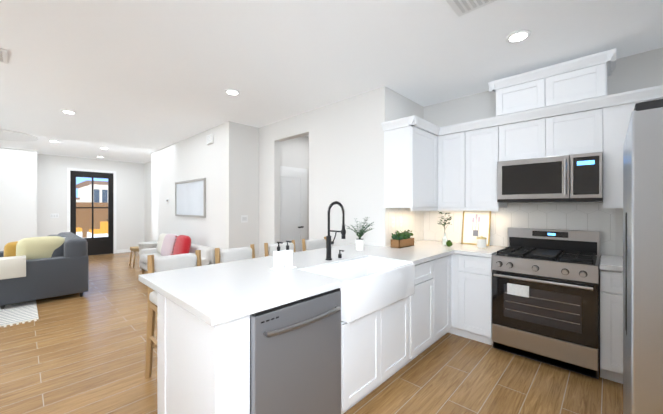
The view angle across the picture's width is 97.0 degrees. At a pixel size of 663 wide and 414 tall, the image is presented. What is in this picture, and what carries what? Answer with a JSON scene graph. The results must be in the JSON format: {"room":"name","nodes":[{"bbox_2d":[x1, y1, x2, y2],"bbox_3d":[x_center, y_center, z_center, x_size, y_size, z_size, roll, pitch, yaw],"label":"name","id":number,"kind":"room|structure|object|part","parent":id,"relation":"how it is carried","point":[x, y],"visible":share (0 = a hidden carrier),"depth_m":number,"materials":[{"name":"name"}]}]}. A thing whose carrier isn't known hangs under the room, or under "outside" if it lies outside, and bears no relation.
{"room":"kitchen","nodes":[
{"label":"kitchen","id":0,"kind":"room"},
{"bbox_2d":[0,147,39,250],"bbox_3d":[-8.138,0.005,6.224,0.132,2.740,2.670,0,0,43],"label":"wall","id":1,"kind":"structure","parent":0,"point":[34,190],"depth_m":6.94,"materials":[{"name":"paint"}]},
{"bbox_2d":[40,155,143,252],"bbox_3d":[-6.801,0.004,8.365,0.135,2.740,2.520,0,0,43],"label":"wall","id":2,"kind":"structure","parent":0,"point":[128,178],"depth_m":8.51,"materials":[{"name":"paint"}]},
{"bbox_2d":[70,171,112,255],"bbox_3d":[-6.780,0.189,8.332,0.100,2.360,0.950,0,0,43],"label":"door","id":3,"kind":"structure","parent":2,"relation":"attached to","point":[99,245],"depth_m":8.35,"materials":[{"name":"black paint"}]},
{"bbox_2d":[144,123,224,263],"bbox_3d":[-3.776,0.005,7.026,6.370,2.740,0.552,0,0,43],"label":"wall","id":4,"kind":"structure","parent":0,"point":[196,156],"depth_m":5.72,"materials":[{"name":"paint"}]},
{"bbox_3d":[-2.775,-0.164,5.719,1.450,0.710,0.030,0,0,43],"label":"wall art frame","id":5,"kind":"part","parent":4,"relation":"part of","materials":[{"name":"white"}]},
{"bbox_2d":[207,134,213,144],"bbox_3d":[-2.098,-1.169,5.067,0.180,0.150,0.047,0,0,43],"label":"door chime","id":6,"kind":"object","parent":4,"relation":"attached to","point":[210,138],"visible":1,"depth_m":5.02,"materials":[{"name":"white plastic"}]},
{"bbox_2d":[241,215,247,222],"bbox_3d":[-1.440,0.196,4.853,0.008,0.120,0.120,0,0,43],"label":"light switch","id":7,"kind":"object","parent":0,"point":[244,218],"visible":1,"depth_m":4.85,"materials":[{"name":"white plastic"}]},
{"bbox_2d":[0,251,622,413],"bbox_3d":[-2.876,1.427,4.071,11.900,0.100,7.070,0,0,43],"label":"floor","id":8,"kind":"structure","parent":0,"point":[76,353],"depth_m":2.43,"materials":[{"name":"brown wood"}]},
{"bbox_2d":[0,300,38,326],"bbox_3d":[-5.682,1.370,4.006,3.710,0.012,2.280,0,0,43],"label":"area rug","id":9,"kind":"object","parent":8,"relation":"on","point":[17,313],"visible":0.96,"depth_m":3.76,"materials":[{"name":"white fabric"}]},
{"bbox_2d":[0,232,88,308],"bbox_3d":[-4.701,0.908,4.757,1.745,0.936,0.980,0,0,43],"label":"sofa","id":10,"kind":"object","parent":8,"relation":"on","point":[37,268],"visible":1,"depth_m":4.24,"materials":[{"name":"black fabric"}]},
{"bbox_2d":[0,255,25,279],"bbox_3d":[-4.390,0.825,4.023,0.285,0.263,0.280,0,0,43],"label":"throw","id":11,"kind":"object","parent":10,"relation":"on","point":[13,267],"depth_m":3.95,"materials":[{"name":"beige fabric"}]},
{"bbox_2d":[16,236,64,259],"bbox_3d":[-4.331,0.676,4.394,0.230,0.471,0.540,0,0,43],"label":"pillow","id":12,"kind":"object","parent":10,"relation":"on","point":[47,246],"depth_m":4.31,"materials":[{"name":"beige fabric"}]},
{"bbox_2d":[129,246,138,267],"bbox_3d":[-4.486,1.156,6.880,0.368,0.442,0.368,0,0,43],"label":"stool","id":13,"kind":"object","parent":8,"relation":"on","point":[134,249],"visible":0.52,"depth_m":6.70,"materials":[{"name":"brown wood"}]},
{"bbox_2d":[138,241,157,270],"bbox_3d":[-4.002,1.083,6.518,0.596,0.585,0.490,0,0,43],"label":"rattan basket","id":14,"kind":"object","parent":8,"relation":"on","point":[147,245],"visible":0.25,"depth_m":6.33,"materials":[{"name":"white fabric"}]},
{"bbox_2d":[145,250,201,377],"bbox_3d":[-1.203,0.885,2.399,0.478,0.989,0.466,0,0,43],"label":"counter stool","id":15,"kind":"object","parent":8,"relation":"on","point":[170,262],"visible":0.29,"depth_m":2.39,"materials":[{"name":"white fabric"}]},
{"bbox_2d":[139,233,213,273],"bbox_3d":[-2.889,0.932,5.366,2.000,0.887,0.635,0,0,43],"label":"settee","id":16,"kind":"object","parent":8,"relation":"on","point":[170,244],"visible":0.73,"depth_m":5.24,"materials":[{"name":"white fabric"}]},
{"bbox_2d":[215,244,254,263],"bbox_3d":[-0.818,0.884,2.806,0.478,0.989,0.466,0,0,43],"label":"counter stool","id":17,"kind":"object","parent":8,"relation":"on","point":[231,254],"visible":0.23,"depth_m":2.87,"materials":[{"name":"white fabric"}]},
{"bbox_2d":[264,240,295,256],"bbox_3d":[-0.440,0.884,3.206,0.478,0.989,0.466,0,0,43],"label":"counter stool","id":18,"kind":"object","parent":8,"relation":"on","point":[269,249],"visible":0.17,"depth_m":3.23,"materials":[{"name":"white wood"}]},
{"bbox_2d":[250,288,340,413],"bbox_3d":[-0.340,0.936,1.746,0.659,0.884,0.597,0,0,43],"label":"dishwasher","id":19,"kind":"object","parent":8,"relation":"on","point":[295,357],"visible":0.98,"depth_m":1.53,"materials":[{"name":"silver metal"}]},
{"bbox_2d":[302,237,325,250],"bbox_3d":[-0.069,0.884,3.598,0.478,0.989,0.466,0,0,43],"label":"counter stool","id":20,"kind":"object","parent":8,"relation":"on","point":[313,244],"visible":0.21,"depth_m":3.65,"materials":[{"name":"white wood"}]},
{"bbox_2d":[341,311,376,413],"bbox_3d":[-0.008,1.050,2.199,0.640,0.655,0.510,0,0,43],"label":"base cabinet","id":21,"kind":"object","parent":8,"relation":"on","point":[358,337],"depth_m":1.94,"materials":[{"name":"white paint"}]},
{"bbox_2d":[377,290,416,386],"bbox_3d":[0.276,1.050,2.499,0.640,0.655,0.557,0,0,43],"label":"base cabinet","id":22,"kind":"object","parent":8,"relation":"on","point":[396,322],"depth_m":2.29,"materials":[{"name":"white paint"}]},
{"bbox_2d":[415,260,432,355],"bbox_3d":[0.573,0.932,2.812,0.638,0.890,0.584,0,0,43],"label":"base cabinet","id":23,"kind":"object","parent":8,"relation":"on","point":[423,271],"depth_m":2.63,"materials":[{"name":"white paint"}]},
{"bbox_2d":[433,255,448,342],"bbox_3d":[0.846,0.932,3.100,0.638,0.890,0.458,0,0,43],"label":"base cabinet","id":24,"kind":"object","parent":8,"relation":"on","point":[440,265],"depth_m":2.89,"materials":[{"name":"white paint"}]},
{"bbox_2d":[453,254,492,345],"bbox_3d":[1.627,0.932,3.204,0.395,0.890,0.638,0,0,43],"label":"base cabinet","id":25,"kind":"object","parent":8,"relation":"on","point":[472,275],"depth_m":2.97,"materials":[{"name":"white paint"}]},
{"bbox_2d":[167,292,206,322],"bbox_3d":[-0.360,0.468,1.645,0.432,0.039,0.832,0,0,43],"label":"countertop","id":26,"kind":"structure","parent":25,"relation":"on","point":[191,308],"depth_m":1.36,"materials":[{"name":"stone"}]},
{"bbox_2d":[139,240,466,325],"bbox_3d":[0.236,0.467,2.734,1.098,0.039,3.233,0,0,43],"label":"countertop","id":27,"kind":"structure","parent":25,"relation":"on","point":[214,294],"depth_m":1.81,"materials":[{"name":"stone"}]},
{"bbox_2d":[269,241,296,271],"bbox_3d":[-0.348,0.347,2.114,0.100,0.200,0.170,0,0,43],"label":"soap dispenser","id":28,"kind":"object","parent":27,"relation":"on","point":[282,260],"visible":1,"depth_m":2.08,"materials":[{"name":"white ceramic"}]},
{"bbox_2d":[326,201,345,259],"bbox_3d":[0.076,0.199,2.471,0.213,0.495,0.179,0,0,43],"label":"faucet","id":29,"kind":"object","parent":27,"relation":"on","point":[329,242],"visible":1,"depth_m":2.46,"materials":[{"name":"black metal"}]},
{"bbox_2d":[342,217,373,250],"bbox_3d":[0.306,0.275,2.997,0.358,0.343,0.351,0,0,43],"label":"potted fern","id":30,"kind":"object","parent":27,"relation":"on","point":[359,243],"visible":1,"depth_m":3.00,"materials":[{"name":"green plant"}]},
{"bbox_2d":[302,256,414,322],"bbox_3d":[0.218,0.583,2.253,0.484,0.253,0.839,0,0,43],"label":"farmhouse sink","id":31,"kind":"object","parent":27,"relation":"in","point":[373,284],"visible":0.81,"depth_m":2.15,"materials":[{"name":"white ceramic"}]},
{"bbox_2d":[391,230,413,247],"bbox_3d":[0.803,0.348,3.322,0.141,0.195,0.336,0,0,43],"label":"planter","id":32,"kind":"object","parent":27,"relation":"on","point":[401,240],"visible":1,"depth_m":3.23,"materials":[{"name":"brown wood"}]},
{"bbox_2d":[438,211,451,244],"bbox_3d":[1.335,0.248,3.426,0.192,0.397,0.210,0,0,43],"label":"bud vase","id":33,"kind":"object","parent":27,"relation":"on","point":[444,239],"visible":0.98,"depth_m":3.42,"materials":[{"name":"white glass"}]},
{"bbox_2d":[446,240,452,246],"bbox_3d":[1.323,0.408,3.299,0.083,0.076,0.081,0,0,43],"label":"moss ball","id":34,"kind":"object","parent":27,"relation":"on","point":[448,243],"visible":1,"depth_m":3.28,"materials":[{"name":"green plant"}]},
{"bbox_2d":[461,211,490,245],"bbox_3d":[1.721,0.241,3.496,0.310,0.410,0.082,0,0,43],"label":"art","id":35,"kind":"object","parent":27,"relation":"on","point":[475,224],"visible":0.79,"depth_m":3.50,"materials":[{"name":"paper"}]},
{"bbox_2d":[447,244,505,256],"bbox_3d":[1.539,0.467,3.065,0.339,0.039,0.960,0,0,43],"label":"countertop","id":36,"kind":"structure","parent":25,"relation":"on","point":[471,249],"depth_m":3.02,"materials":[{"name":"stone"}]},
{"bbox_2d":[476,236,486,248],"bbox_3d":[1.630,0.383,3.189,0.098,0.126,0.098,0,0,43],"label":"canister","id":37,"kind":"object","parent":36,"relation":"on","point":[481,242],"visible":1,"depth_m":3.15,"materials":[{"name":"white ceramic"}]},
{"bbox_2d":[492,227,599,378],"bbox_3d":[2.009,0.802,2.759,0.754,1.150,0.704,0,0,43],"label":"range","id":38,"kind":"object","parent":8,"relation":"on","point":[546,296],"visible":1,"depth_m":2.56,"materials":[{"name":"silver metal"}]},
{"bbox_2d":[600,269,622,383],"bbox_3d":[2.448,0.933,2.428,0.323,0.890,0.638,0,0,43],"label":"base cabinet","id":39,"kind":"object","parent":8,"relation":"on","point":[611,282],"depth_m":2.27,"materials":[{"name":"white paint"}]},
{"bbox_2d":[600,254,622,271],"bbox_3d":[2.684,0.467,2.191,0.995,0.039,0.658,0,0,43],"label":"countertop","id":40,"kind":"structure","parent":39,"relation":"on","point":[607,262],"depth_m":2.37,"materials":[{"name":"stone"}]},
{"bbox_2d":[623,99,662,413],"bbox_3d":[1.794,0.487,1.180,0.862,1.782,0.905,0,0,43],"label":"refrigerator","id":41,"kind":"object","parent":8,"relation":"on","point":[643,269],"visible":1,"depth_m":1.12,"materials":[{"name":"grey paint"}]},
{"bbox_2d":[253,89,375,257],"bbox_3d":[-0.375,0.006,4.306,2.550,2.740,0.132,0,0,43],"label":"wall","id":42,"kind":"structure","parent":0,"point":[334,153],"depth_m":3.95,"materials":[{"name":"paint"}]},
{"bbox_2d":[280,166,306,251],"bbox_3d":[-0.746,0.321,5.347,0.096,2.110,0.868,0,0,43],"label":"door","id":43,"kind":"structure","parent":42,"relation":"attached to","point":[293,203],"depth_m":5.42,"materials":[{"name":"white paint"}]},
{"bbox_2d":[0,0,662,163],"bbox_3d":[-2.876,-1.413,4.069,11.900,0.100,7.070,0,0,43],"label":"ceiling","id":44,"kind":"structure","parent":0,"point":[136,81],"depth_m":2.64,"materials":[{"name":"white paint"}]},
{"bbox_2d":[0,48,7,63],"bbox_3d":[-3.048,-1.354,2.533,0.340,0.016,0.340,0,0,43],"label":"ceiling vent","id":45,"kind":"object","parent":44,"relation":"in","point":[3,56],"visible":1,"depth_m":2.63,"materials":[{"name":"white paint"}]},
{"bbox_2d":[0,129,37,141],"bbox_3d":[-6.284,-1.333,5.413,1.240,0.062,1.240,0,0,43],"label":"ceiling fan","id":46,"kind":"object","parent":44,"relation":"attached to","point":[8,135],"visible":1,"depth_m":5.59,"materials":[{"name":"white paint"}]},
{"bbox_2d":[61,110,76,113],"bbox_3d":[-3.753,-1.357,4.189,0.170,0.013,0.170,0,0,43],"label":"recessed light","id":47,"kind":"object","parent":44,"relation":"in","point":[68,111],"visible":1,"depth_m":4.18,"materials":[{"name":"white paint"}]},
{"bbox_2d":[225,89,239,94],"bbox_3d":[-1.172,-1.356,3.470,0.170,0.013,0.170,0,0,43],"label":"recessed light","id":48,"kind":"object","parent":44,"relation":"in","point":[232,92],"visible":0.96,"depth_m":3.46,"materials":[{"name":"white paint"}]},
{"bbox_2d":[446,0,496,16],"bbox_3d":[0.911,-1.354,1.845,0.340,0.016,0.340,0,0,43],"label":"ceiling vent","id":49,"kind":"object","parent":44,"relation":"in","point":[461,7],"visible":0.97,"depth_m":1.96,"materials":[{"name":"white metal"}]},
{"bbox_2d":[506,29,530,42],"bbox_3d":[1.484,-1.355,2.335,0.170,0.013,0.170,0,0,43],"label":"recessed light","id":50,"kind":"object","parent":44,"relation":"in","point":[518,36],"visible":0.98,"depth_m":2.32,"materials":[{"name":"white paint"}]},
{"bbox_2d":[376,86,423,246],"bbox_3d":[0.876,0.007,3.681,0.126,2.740,0.920,0,0,43],"label":"wall","id":51,"kind":"structure","parent":0,"point":[390,105],"depth_m":3.39,"materials":[{"name":"paint"}]},
{"bbox_2d":[391,217,394,227],"bbox_3d":[0.713,0.177,3.409,0.008,0.120,0.070,0,0,43],"label":"electrical outlet plate","id":52,"kind":"object","parent":51,"relation":"attached to","point":[392,221],"visible":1,"depth_m":3.40,"materials":[{"name":"white plastic"}]},
{"bbox_2d":[399,217,401,226],"bbox_3d":[0.837,0.177,3.540,0.008,0.120,0.070,0,0,43],"label":"electrical outlet plate","id":53,"kind":"object","parent":51,"relation":"attached to","point":[400,221],"visible":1,"depth_m":3.53,"materials":[{"name":"white plastic"}]},
{"bbox_2d":[381,116,440,207],"bbox_3d":[0.957,-0.463,3.384,0.409,0.940,0.640,0,0,43],"label":"upper cabinet","id":54,"kind":"object","parent":51,"relation":"attached to","point":[412,144],"depth_m":3.20,"materials":[{"name":"white paint"}]},
{"bbox_2d":[424,48,662,258],"bbox_3d":[2.303,0.007,3.085,2.780,2.740,0.126,0,0,43],"label":"wall","id":55,"kind":"structure","parent":0,"point":[637,71],"depth_m":3.05,"materials":[{"name":"paint"}]},
{"bbox_2d":[441,121,472,207],"bbox_3d":[1.493,-0.463,3.483,0.396,0.940,0.416,0,0,43],"label":"upper cabinet","id":56,"kind":"object","parent":55,"relation":"attached to","point":[456,139],"depth_m":3.35,"materials":[{"name":"white paint"}]},
{"bbox_2d":[473,117,506,207],"bbox_3d":[1.716,-0.462,3.319,0.396,0.940,0.348,0,0,43],"label":"upper cabinet","id":57,"kind":"object","parent":55,"relation":"attached to","point":[487,132],"depth_m":3.14,"materials":[{"name":"white paint"}]},
{"bbox_2d":[493,69,536,119],"bbox_3d":[2.008,-1.118,3.022,0.486,0.369,0.378,0,0,43],"label":"upper cabinet","id":58,"kind":"object","parent":55,"relation":"attached to","point":[515,95],"depth_m":2.92,"materials":[{"name":"white paint"}]},
{"bbox_2d":[501,112,536,160],"bbox_3d":[2.027,-0.700,3.025,0.461,0.465,0.348,0,0,43],"label":"upper cabinet","id":59,"kind":"object","parent":55,"relation":"attached to","point":[518,133],"depth_m":2.93,"materials":[{"name":"white paint"}]},
{"bbox_2d":[537,100,604,157],"bbox_3d":[2.273,-0.700,2.792,0.461,0.465,0.348,0,0,43],"label":"upper cabinet","id":60,"kind":"object","parent":55,"relation":"attached to","point":[571,107],"depth_m":2.65,"materials":[{"name":"white paint"}]},
{"bbox_2d":[497,152,602,202],"bbox_3d":[2.115,-0.256,2.871,0.794,0.417,0.452,0,0,43],"label":"microwave","id":61,"kind":"object","parent":60,"relation":"attached to","point":[572,178],"visible":1,"depth_m":2.69,"materials":[{"name":"silver metal"}]},
{"bbox_2d":[537,50,608,111],"bbox_3d":[2.272,-1.118,2.772,0.486,0.369,0.378,0,0,43],"label":"upper cabinet","id":62,"kind":"object","parent":55,"relation":"attached to","point":[581,80],"depth_m":2.62,"materials":[{"name":"white paint"}]},
{"bbox_2d":[603,88,644,207],"bbox_3d":[2.532,-0.462,2.548,0.250,0.940,0.347,0,0,43],"label":"upper cabinet","id":63,"kind":"object","parent":55,"relation":"attached to","point":[619,107],"depth_m":2.45,"materials":[{"name":"white paint"}]},
{"bbox_2d":[645,85,662,101],"bbox_3d":[2.887,-0.692,2.212,0.728,0.480,0.348,0,0,43],"label":"upper cabinet","id":64,"kind":"object","parent":55,"relation":"attached to","point":[655,93],"depth_m":2.28,"materials":[{"name":"white paint"}]},
{"label":"outside","id":65,"kind":"structure","parent":0,"visible":0},
{"bbox_2d":[76,177,107,237],"bbox_3d":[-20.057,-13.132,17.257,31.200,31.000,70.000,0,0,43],"label":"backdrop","id":66,"kind":"structure","parent":65,"point":[86,200],"depth_m":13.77,"materials":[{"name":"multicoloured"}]}
]}

